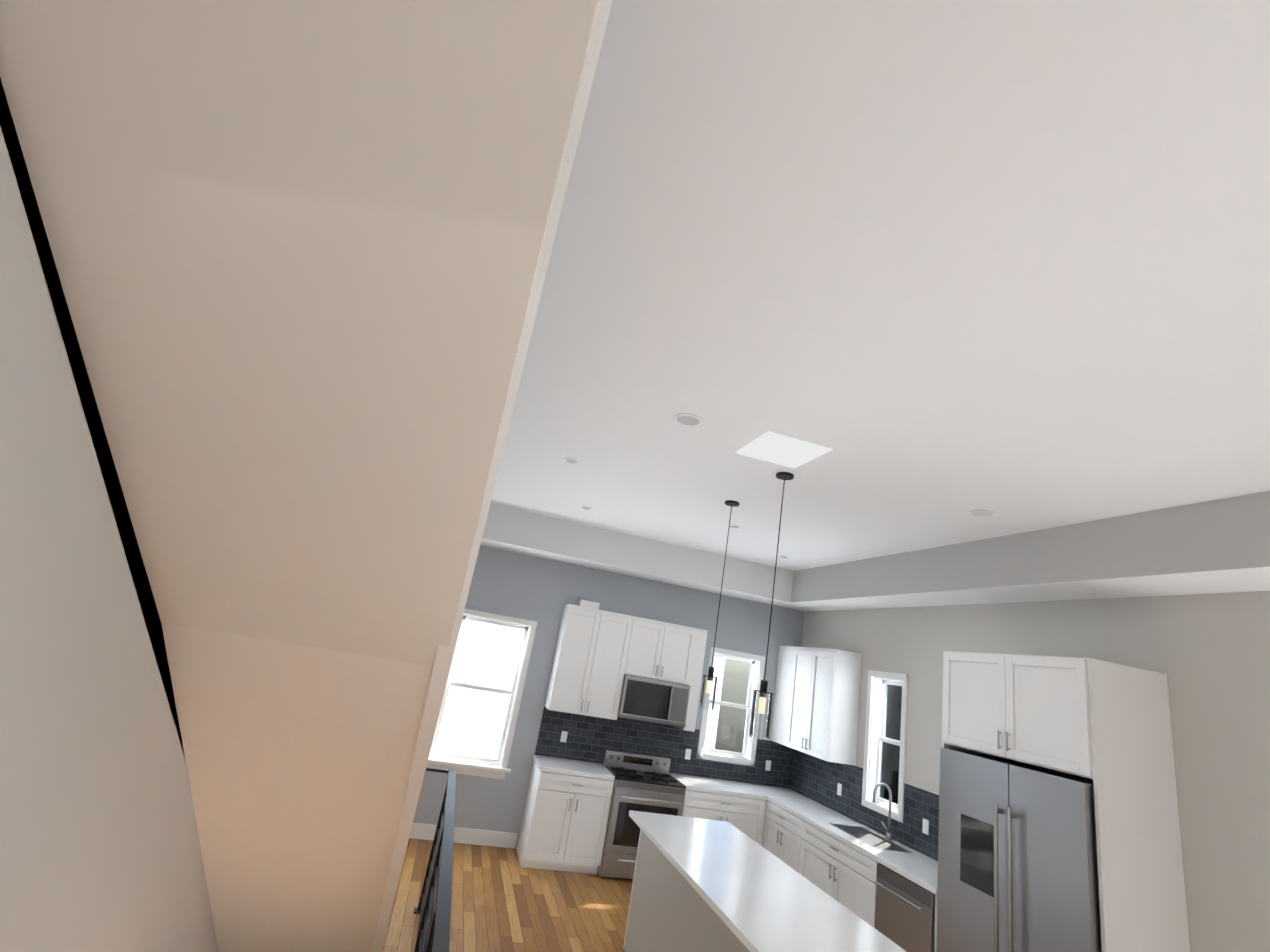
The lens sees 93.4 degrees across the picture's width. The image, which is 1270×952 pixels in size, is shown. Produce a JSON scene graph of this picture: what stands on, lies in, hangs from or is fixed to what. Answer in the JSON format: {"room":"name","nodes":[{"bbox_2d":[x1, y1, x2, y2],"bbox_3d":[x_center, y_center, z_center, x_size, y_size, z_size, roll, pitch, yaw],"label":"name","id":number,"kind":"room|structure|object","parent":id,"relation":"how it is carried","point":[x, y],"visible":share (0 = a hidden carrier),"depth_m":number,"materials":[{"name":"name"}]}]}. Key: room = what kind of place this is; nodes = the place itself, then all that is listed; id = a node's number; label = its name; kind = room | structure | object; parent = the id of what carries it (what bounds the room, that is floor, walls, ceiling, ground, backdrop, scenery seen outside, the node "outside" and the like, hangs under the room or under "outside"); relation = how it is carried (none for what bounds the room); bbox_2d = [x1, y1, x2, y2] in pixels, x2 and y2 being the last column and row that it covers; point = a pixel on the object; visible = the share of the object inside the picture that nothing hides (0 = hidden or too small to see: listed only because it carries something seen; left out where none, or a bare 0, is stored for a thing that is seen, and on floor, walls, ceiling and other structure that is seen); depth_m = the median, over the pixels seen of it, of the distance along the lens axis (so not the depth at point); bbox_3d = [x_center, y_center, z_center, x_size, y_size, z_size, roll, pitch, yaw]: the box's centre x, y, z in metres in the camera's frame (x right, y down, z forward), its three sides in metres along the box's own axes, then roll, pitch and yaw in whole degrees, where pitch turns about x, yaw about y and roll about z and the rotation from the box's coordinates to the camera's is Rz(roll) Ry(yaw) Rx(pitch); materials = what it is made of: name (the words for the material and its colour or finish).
{"room":"kitchen","nodes":[
{"label":"kitchen","id":0,"kind":"room"},
{"bbox_2d":[0,125,217,951],"bbox_3d":[-1.562,2.074,0.036,0.200,7.510,12.790,14,-17,-13],"label":"wall","id":1,"kind":"structure","parent":0,"point":[100,849],"depth_m":1.50,"materials":[{"name":"white paint"}]},
{"bbox_2d":[382,838,632,951],"bbox_3d":[1.641,2.990,0.842,6.650,0.300,12.590,14,-17,-13],"label":"floor","id":2,"kind":"structure","parent":0,"point":[502,900],"depth_m":5.11,"materials":[{"name":"brown wood"}]},
{"bbox_2d":[0,0,611,951],"bbox_3d":[-1.176,0.874,2.145,0.889,3.510,4.970,14,-17,-13],"label":"stair","id":3,"kind":"structure","parent":2,"relation":"on","point":[294,256],"depth_m":1.25,"materials":[{"name":"white paint"}]},
{"bbox_2d":[413,769,455,951],"bbox_3d":[-1.131,2.521,3.198,0.085,1.018,3.620,14,-17,-13],"label":"stair railing","id":4,"kind":"object","parent":2,"relation":"on","point":[433,932],"depth_m":3.41,"materials":[{"name":"black metal"}]},
{"bbox_2d":[426,767,444,772],"bbox_3d":[-2.008,2.839,4.750,0.750,1.018,0.060,14,-17,-13],"label":"stair railing","id":5,"kind":"object","parent":2,"relation":"on","point":[427,768],"depth_m":4.95,"materials":[{"name":"black metal"}]},
{"bbox_2d":[516,754,614,873],"bbox_3d":[-0.752,3.593,6.379,0.808,0.942,0.670,14,-17,-13],"label":"base cabinet","id":6,"kind":"object","parent":2,"relation":"on","point":[564,822],"visible":0.98,"depth_m":6.13,"materials":[{"name":"white wood"}]},
{"bbox_2d":[597,749,685,878],"bbox_3d":[0.037,3.695,6.536,0.796,1.100,0.735,14,-17,-13],"label":"range","id":7,"kind":"object","parent":2,"relation":"on","point":[646,783],"visible":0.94,"depth_m":6.30,"materials":[{"name":"silver metal"}]},
{"bbox_2d":[623,830,746,951],"bbox_3d":[0.680,3.055,3.709,0.746,0.902,2.542,14,-17,-13],"label":"kitchen island","id":8,"kind":"object","parent":2,"relation":"on","point":[665,915],"depth_m":4.11,"materials":[{"name":"white wood"}]},
{"bbox_2d":[629,810,905,951],"bbox_3d":[0.750,2.612,3.855,0.910,0.040,2.720,14,-17,-13],"label":"island countertop","id":9,"kind":"structure","parent":8,"relation":"on","point":[767,905],"depth_m":3.64,"materials":[{"name":"white stone"}]},
{"bbox_2d":[669,773,764,844],"bbox_3d":[0.849,3.985,6.748,0.960,0.939,0.661,14,-17,-13],"label":"base cabinet","id":10,"kind":"object","parent":2,"relation":"on","point":[736,803],"depth_m":6.58,"materials":[{"name":"white wood"}]},
{"bbox_2d":[745,783,937,951],"bbox_3d":[1.960,3.876,5.748,0.664,0.939,3.181,14,-17,-13],"label":"base cabinet","id":11,"kind":"object","parent":2,"relation":"on","point":[797,832],"depth_m":5.54,"materials":[{"name":"white wood"}]},
{"bbox_2d":[829,823,911,852],"bbox_3d":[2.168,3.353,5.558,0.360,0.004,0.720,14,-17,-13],"label":"sink","id":12,"kind":"object","parent":11,"relation":"in","point":[869,838],"visible":0.96,"depth_m":5.52,"materials":[{"name":"silver metal"}]},
{"bbox_2d":[873,783,891,839],"bbox_3d":[2.325,3.168,5.698,0.216,0.475,0.139,14,-17,-13],"label":"faucet","id":13,"kind":"object","parent":11,"relation":"on","point":[888,835],"visible":1,"depth_m":5.67,"materials":[{"name":"silver metal"}]},
{"bbox_2d":[874,863,934,951],"bbox_3d":[2.265,3.596,4.571,0.671,0.898,0.610,14,-17,-13],"label":"dishwasher","id":14,"kind":"object","parent":2,"relation":"on","point":[905,914],"visible":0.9,"depth_m":4.54,"materials":[{"name":"metal"}]},
{"bbox_2d":[936,747,1101,951],"bbox_3d":[2.589,2.894,3.819,0.707,1.900,1.130,14,-17,-13],"label":"refrigerator","id":15,"kind":"object","parent":2,"relation":"on","point":[1017,860],"visible":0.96,"depth_m":3.79,"materials":[{"name":"metal"}]},
{"bbox_2d":[942,651,1190,951],"bbox_3d":[2.693,2.565,3.933,0.670,2.620,1.210,14,-17,-13],"label":"tall cabinet","id":16,"kind":"object","parent":2,"relation":"on","point":[1105,726],"visible":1,"depth_m":3.64,"materials":[{"name":"white wood"}]},
{"bbox_2d":[413,545,803,847],"bbox_3d":[-0.552,2.559,7.166,5.430,4.010,0.200,14,-17,-13],"label":"wall","id":17,"kind":"structure","parent":0,"point":[542,592],"depth_m":7.18,"materials":[{"name":"grey paint"}]},
{"bbox_2d":[409,823,517,848],"bbox_3d":[-2.217,3.726,6.272,1.965,0.145,0.016,14,-17,-13],"label":"baseboard","id":18,"kind":"structure","parent":17,"relation":"attached to","point":[421,831],"depth_m":6.37,"materials":[{"name":"white wood"}]},
{"bbox_2d":[426,608,536,778],"bbox_3d":[-1.753,2.441,6.802,1.014,1.717,0.265,14,-17,-13],"label":"window","id":19,"kind":"structure","parent":17,"relation":"in","point":[486,767],"depth_m":6.79,"materials":[{"name":"clear glass"}]},
{"bbox_2d":[544,604,639,719],"bbox_3d":[-0.497,2.159,6.986,0.850,1.160,0.350,14,-17,-13],"label":"upper cabinet","id":20,"kind":"object","parent":17,"relation":"attached to","point":[599,654],"depth_m":6.83,"materials":[{"name":"white wood"}]},
{"bbox_2d":[577,600,599,609],"bbox_3d":[-0.559,1.537,7.138,0.230,0.079,0.210,14,-17,-13],"label":"box","id":21,"kind":"object","parent":20,"relation":"on","point":[589,604],"visible":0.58,"depth_m":7.04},
{"bbox_2d":[535,706,790,787],"bbox_3d":[0.444,3.247,7.168,3.218,0.555,0.008,14,-17,-13],"label":"backsplash","id":22,"kind":"structure","parent":17,"relation":"attached to","point":[592,739],"depth_m":7.11,"materials":[{"name":"black tile"}]},
{"bbox_2d":[560,731,567,741],"bbox_3d":[-0.813,2.987,6.859,0.070,0.116,0.008,14,-17,-13],"label":"outlet","id":23,"kind":"object","parent":22,"relation":"attached to","point":[564,736],"visible":1,"depth_m":6.86,"materials":[{"name":"white plastic"}]},
{"bbox_2d":[685,749,690,759],"bbox_3d":[0.638,3.342,7.191,0.070,0.116,0.008,14,-17,-13],"label":"outlet","id":24,"kind":"object","parent":22,"relation":"attached to","point":[688,754],"visible":1,"depth_m":7.19,"materials":[{"name":"white plastic"}]},
{"bbox_2d":[765,760,770,770],"bbox_3d":[1.652,3.590,7.423,0.070,0.116,0.008,14,-17,-13],"label":"outlet","id":25,"kind":"object","parent":22,"relation":"attached to","point":[768,766],"visible":1,"depth_m":7.42,"materials":[{"name":"white plastic"}]},
{"bbox_2d":[632,618,699,687],"bbox_3d":[0.269,2.101,7.223,0.804,0.660,0.350,14,-17,-13],"label":"upper cabinet","id":26,"kind":"object","parent":17,"relation":"attached to","point":[665,651],"depth_m":7.08,"materials":[{"name":"white wood"}]},
{"bbox_2d":[618,674,690,726],"bbox_3d":[0.192,2.618,7.009,0.796,0.455,0.443,14,-17,-13],"label":"microwave","id":27,"kind":"object","parent":26,"relation":"attached to","point":[652,700],"visible":0.9,"depth_m":6.84,"materials":[{"name":"silver metal"}]},
{"bbox_2d":[697,647,764,765],"bbox_3d":[1.189,2.891,7.569,0.764,1.314,0.214,14,-17,-13],"label":"kitchen window","id":28,"kind":"structure","parent":17,"relation":"in","point":[756,668],"depth_m":7.53,"materials":[{"name":"clear glass"}]},
{"bbox_2d":[490,0,1269,570],"bbox_3d":[1.589,-0.723,1.764,5.230,0.200,12.590,14,-17,-13],"label":"ceiling","id":29,"kind":"structure","parent":0,"point":[930,272],"depth_m":2.00,"materials":[{"name":"white paint"}]},
{"bbox_2d":[564,458,578,463],"bbox_3d":[-0.489,-0.116,4.603,0.120,0.007,0.120,14,-17,-13],"label":"recessed light","id":30,"kind":"object","parent":29,"relation":"in","point":[572,460],"visible":0.98,"depth_m":4.59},
{"bbox_2d":[580,506,591,509],"bbox_3d":[-0.492,0.321,6.045,0.120,0.007,0.120,14,-17,-13],"label":"recessed light","id":31,"kind":"object","parent":29,"relation":"in","point":[587,507],"visible":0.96,"depth_m":6.03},
{"bbox_2d":[480,504,793,603],"bbox_3d":[-0.344,0.905,7.216,4.680,0.390,0.600,14,-17,-13],"label":"soffit beam","id":32,"kind":"structure","parent":29,"relation":"attached to","point":[523,532],"depth_m":7.03,"materials":[{"name":"white paint"}]},
{"bbox_2d":[674,414,702,425],"bbox_3d":[0.308,-0.323,3.461,0.170,0.007,0.170,14,-17,-13],"label":"recessed light","id":33,"kind":"object","parent":29,"relation":"in","point":[688,419],"visible":1,"depth_m":3.45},
{"bbox_2d":[699,500,738,710],"bbox_3d":[0.672,0.988,4.736,0.120,1.630,0.120,14,-17,-13],"label":"pendant light","id":34,"kind":"object","parent":29,"relation":"hanging from","point":[710,675],"visible":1,"depth_m":4.57,"materials":[{"name":"black metal"}]},
{"bbox_2d":[728,525,740,528],"bbox_3d":[0.956,0.488,5.759,0.120,0.007,0.120,14,-17,-13],"label":"recessed light","id":35,"kind":"object","parent":29,"relation":"in","point":[735,526],"visible":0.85,"depth_m":5.75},
{"bbox_2d":[749,472,793,740],"bbox_3d":[0.885,0.788,3.852,0.128,1.690,0.128,14,-17,-13],"label":"pendant light","id":36,"kind":"object","parent":29,"relation":"hanging from","point":[763,695],"visible":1,"depth_m":3.69,"materials":[{"name":"black metal"}]},
{"bbox_2d":[735,431,832,467],"bbox_3d":[0.902,-0.153,3.676,0.420,0.008,0.440,14,-17,-13],"label":"skylight","id":37,"kind":"object","parent":29,"relation":"attached to","point":[779,449],"visible":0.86,"depth_m":3.65,"materials":[{"name":"white glass"}]},
{"bbox_2d":[968,510,995,516],"bbox_3d":[2.417,0.262,4.172,0.170,0.007,0.170,14,-17,-13],"label":"recessed light","id":38,"kind":"object","parent":29,"relation":"in","point":[981,513],"visible":0.98,"depth_m":4.16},
{"bbox_2d":[769,491,1269,611],"bbox_3d":[3.760,0.098,2.187,0.550,0.390,12.590,14,-17,-13],"label":"soffit beam","id":39,"kind":"structure","parent":29,"relation":"attached to","point":[1217,546],"depth_m":4.04,"materials":[{"name":"white paint"}]},
{"bbox_2d":[802,591,1269,951],"bbox_3d":[3.849,1.704,1.807,0.200,4.010,12.990,14,-17,-13],"label":"wall","id":40,"kind":"structure","parent":0,"point":[1208,655],"depth_m":3.68,"materials":[{"name":"white paint"}]},
{"bbox_2d":[770,646,793,745],"bbox_3d":[2.004,2.749,7.488,0.350,1.160,0.490,14,-17,-13],"label":"upper cabinet","id":41,"kind":"object","parent":40,"relation":"attached to","point":[782,686],"depth_m":7.51,"materials":[{"name":"white wood"}]},
{"bbox_2d":[786,647,861,765],"bbox_3d":[2.170,2.605,6.916,0.350,1.160,0.860,14,-17,-13],"label":"upper cabinet","id":42,"kind":"object","parent":40,"relation":"attached to","point":[816,703],"depth_m":6.65,"materials":[{"name":"white wood"}]},
{"bbox_2d":[787,748,938,860],"bbox_3d":[2.393,3.264,6.026,0.008,0.515,3.150,14,-17,-13],"label":"backsplash","id":43,"kind":"structure","parent":40,"relation":"attached to","point":[817,779],"depth_m":6.24,"materials":[{"name":"black tile"}]},
{"bbox_2d":[837,783,841,795],"bbox_3d":[2.230,3.421,6.534,0.008,0.116,0.070,14,-17,-13],"label":"outlet","id":44,"kind":"object","parent":43,"relation":"attached to","point":[839,787],"visible":1,"depth_m":6.53,"materials":[{"name":"white plastic"}]},
{"bbox_2d":[922,818,928,834],"bbox_3d":[2.582,3.115,5.320,0.008,0.116,0.070,14,-17,-13],"label":"outlet","id":45,"kind":"object","parent":43,"relation":"attached to","point":[925,829],"visible":1,"depth_m":5.31,"materials":[{"name":"white plastic"}]},
{"bbox_2d":[861,670,907,822],"bbox_3d":[2.613,2.698,6.077,0.214,1.334,0.604,14,-17,-13],"label":"kitchen window","id":46,"kind":"structure","parent":40,"relation":"in","point":[885,738],"depth_m":6.16,"materials":[{"name":"clear glass"}]},
{"label":"outside","id":47,"kind":"structure","parent":0,"visible":0},
{"bbox_2d":[434,619,724,762],"bbox_3d":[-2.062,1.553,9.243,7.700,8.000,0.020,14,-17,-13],"label":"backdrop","id":48,"kind":"structure","parent":47,"point":[510,634],"depth_m":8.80,"materials":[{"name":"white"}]}
]}

